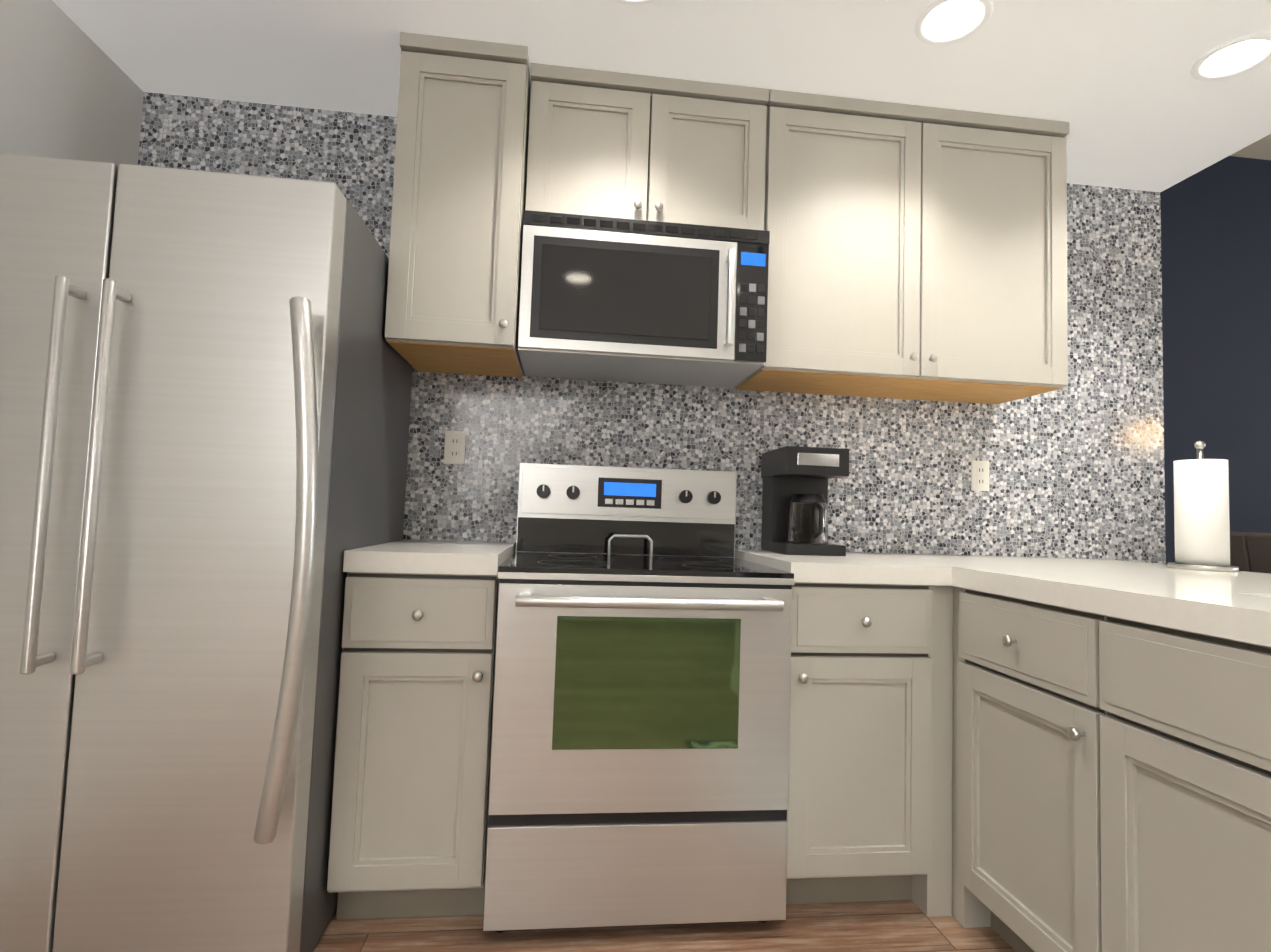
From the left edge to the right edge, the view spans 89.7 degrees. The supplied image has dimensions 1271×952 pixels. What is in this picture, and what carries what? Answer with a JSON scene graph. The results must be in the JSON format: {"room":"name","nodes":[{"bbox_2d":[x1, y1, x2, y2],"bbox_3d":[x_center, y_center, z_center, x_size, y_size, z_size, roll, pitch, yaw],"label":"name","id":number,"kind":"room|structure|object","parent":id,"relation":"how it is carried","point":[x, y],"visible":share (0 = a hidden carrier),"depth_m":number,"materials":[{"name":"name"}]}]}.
{"room":"kitchen","nodes":[
{"label":"kitchen","id":0,"kind":"room"},
{"bbox_2d":[0,0,143,165],"bbox_3d":[-1.478,-0.562,-0.624,0.150,3.060,5.550,2,-3,-6],"label":"wall","id":1,"kind":"structure","parent":0,"point":[70,89],"depth_m":1.83,"materials":[{"name":"white paint"}]},
{"bbox_2d":[52,0,1270,191],"bbox_3d":[0.543,-1.614,-0.262,3.860,0.459,5.400,2,-3,-6],"label":"ceiling","id":2,"kind":"structure","parent":0,"point":[1126,94],"depth_m":1.92,"materials":[{"name":"white paint"}]},
{"bbox_2d":[616,0,654,4],"bbox_3d":[-0.004,-1.287,1.644,0.187,0.010,0.187,4,-4,-36],"label":"recessed light","id":3,"kind":"object","parent":2,"relation":"attached to","point":[629,2],"depth_m":1.72,"materials":[{"name":"white plastic"}]},
{"bbox_2d":[914,0,992,44],"bbox_3d":[0.869,-1.251,1.751,0.187,0.010,0.187,4,-4,-36],"label":"recessed light","id":4,"kind":"object","parent":2,"relation":"attached to","point":[941,22],"depth_m":1.75,"materials":[{"name":"white plastic"}]},
{"bbox_2d":[1191,33,1270,80],"bbox_3d":[1.741,-1.215,1.858,0.187,0.010,0.187,4,-4,-36],"label":"recessed light","id":5,"kind":"object","parent":2,"relation":"attached to","point":[1239,55],"depth_m":1.86,"materials":[{"name":"white plastic"}]},
{"bbox_2d":[313,900,1015,951],"bbox_3d":[3.923,1.262,0.165,11.200,0.120,6.100,2,-3,-6],"label":"floor","id":6,"kind":"structure","parent":0,"point":[894,926],"depth_m":1.61,"materials":[{"name":"brown wood"}]},
{"bbox_2d":[0,153,411,951],"bbox_3d":[-1.170,0.224,1.671,0.952,1.780,0.920,2,-3,-6],"label":"refrigerator","id":7,"kind":"object","parent":6,"relation":"on","point":[204,401],"visible":0.92,"depth_m":1.35,"materials":[{"name":"silver metal"}]},
{"bbox_2d":[327,572,498,919],"bbox_3d":[-0.584,0.704,1.868,0.369,0.886,0.660,2,-3,-6],"label":"base cabinet","id":8,"kind":"object","parent":6,"relation":"on","point":[409,821],"visible":0.98,"depth_m":1.59,"materials":[{"name":"paint"}]},
{"bbox_2d":[343,539,515,574],"bbox_3d":[-0.569,0.235,1.909,0.373,0.052,0.634,2,-3,-6],"label":"countertop","id":9,"kind":"structure","parent":8,"relation":"on","point":[408,555],"depth_m":1.61,"materials":[{"name":"white stone"}]},
{"bbox_2d":[483,463,793,932],"bbox_3d":[-0.007,0.560,1.901,0.758,1.215,0.734,2,-3,-6],"label":"range","id":10,"kind":"object","parent":6,"relation":"on","point":[639,767],"visible":1,"depth_m":1.60,"materials":[{"name":"silver metal"}]},
{"bbox_2d":[786,582,952,916],"bbox_3d":[0.602,0.752,2.000,0.476,0.886,0.660,2,-3,-6],"label":"base cabinet","id":11,"kind":"object","parent":6,"relation":"on","point":[869,814],"visible":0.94,"depth_m":1.72,"materials":[{"name":"paint"}]},
{"bbox_2d":[735,549,802,581],"bbox_3d":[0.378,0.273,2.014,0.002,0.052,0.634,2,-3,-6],"label":"countertop","id":12,"kind":"structure","parent":11,"relation":"on","point":[789,563],"depth_m":1.90,"materials":[{"name":"white stone"}]},
{"bbox_2d":[761,446,848,555],"bbox_3d":[0.575,0.087,2.180,0.210,0.349,0.306,2,-3,-6],"label":"coffee maker","id":13,"kind":"object","parent":12,"relation":"on","point":[795,502],"visible":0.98,"depth_m":2.10,"materials":[{"name":"black plastic"}]},
{"bbox_2d":[952,586,1270,951],"bbox_3d":[1.229,0.745,1.512,0.703,0.886,0.565,2,-3,-6],"label":"base cabinet","id":14,"kind":"object","parent":6,"relation":"on","point":[1111,783],"visible":0.94,"depth_m":1.23,"materials":[{"name":"paint"}]},
{"bbox_2d":[839,552,1270,646],"bbox_3d":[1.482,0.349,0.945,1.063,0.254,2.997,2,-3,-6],"label":"countertop","id":15,"kind":"structure","parent":14,"relation":"on","point":[1236,606],"depth_m":1.47,"materials":[{"name":"white stone"}]},
{"bbox_2d":[1167,441,1238,571],"bbox_3d":[1.800,0.091,2.034,0.170,0.408,0.170,2,-3,-6],"label":"paper towel holder","id":16,"kind":"object","parent":15,"relation":"on","point":[1201,515],"visible":1,"depth_m":1.98,"materials":[{"name":"white paper"}]},
{"bbox_2d":[1230,532,1270,573],"bbox_3d":[2.186,0.733,2.270,0.520,1.064,0.480,2,-3,-6],"label":"stool","id":17,"kind":"object","parent":6,"relation":"on","point":[1250,551],"visible":0.06,"depth_m":2.42,"materials":[{"name":"fabric"}]},
{"bbox_2d":[138,92,1270,739],"bbox_3d":[3.666,-0.174,3.011,11.200,3.060,0.550,2,-3,-6],"label":"wall","id":18,"kind":"structure","parent":0,"point":[1168,326],"depth_m":2.46,"materials":[{"name":"tile"}]},
{"bbox_2d":[444,430,465,463],"bbox_3d":[-0.632,-0.100,2.238,0.070,0.116,0.010,2,-3,-6],"label":"outlet","id":19,"kind":"object","parent":18,"relation":"attached to","point":[455,445],"visible":1,"depth_m":2.23,"materials":[{"name":"white plastic"}]},
{"bbox_2d":[385,32,530,376],"bbox_3d":[-0.543,-0.826,2.065,0.369,0.912,0.449,2,-3,-6],"label":"upper cabinet","id":20,"kind":"object","parent":18,"relation":"attached to","point":[456,234],"visible":1,"depth_m":1.88,"materials":[{"name":"paint"}]},
{"bbox_2d":[525,63,768,229],"bbox_3d":[0.026,-1.011,2.175,0.760,0.490,0.379,2,-3,-6],"label":"upper cabinet","id":21,"kind":"object","parent":18,"relation":"attached to","point":[628,146],"visible":0.83,"depth_m":2.02,"materials":[{"name":"paint"}]},
{"bbox_2d":[518,210,769,387],"bbox_3d":[0.015,-0.561,2.110,0.758,0.418,0.451,2,-3,-6],"label":"microwave","id":22,"kind":"object","parent":21,"relation":"attached to","point":[625,300],"visible":1,"depth_m":1.94,"materials":[{"name":"silver metal"}]},
{"bbox_2d":[734,89,1069,403],"bbox_3d":[0.924,-0.764,2.263,1.052,0.912,0.379,2,-3,-6],"label":"upper cabinet","id":23,"kind":"object","parent":18,"relation":"attached to","point":[916,252],"visible":0.98,"depth_m":2.11,"materials":[{"name":"paint"}]},
{"bbox_2d":[971,460,988,490],"bbox_3d":[1.324,-0.001,2.454,0.070,0.116,0.010,2,-3,-6],"label":"outlet","id":24,"kind":"object","parent":18,"relation":"attached to","point":[979,475],"visible":1,"depth_m":2.45,"materials":[{"name":"white plastic"}]},
{"bbox_2d":[1230,134,1270,159],"bbox_3d":[4.027,-1.776,0.343,11.200,0.170,6.100,2,-3,-6],"label":"ceiling","id":25,"kind":"structure","parent":0,"point":[1260,148],"depth_m":3.08,"materials":[{"name":"beige paint"}]}
]}

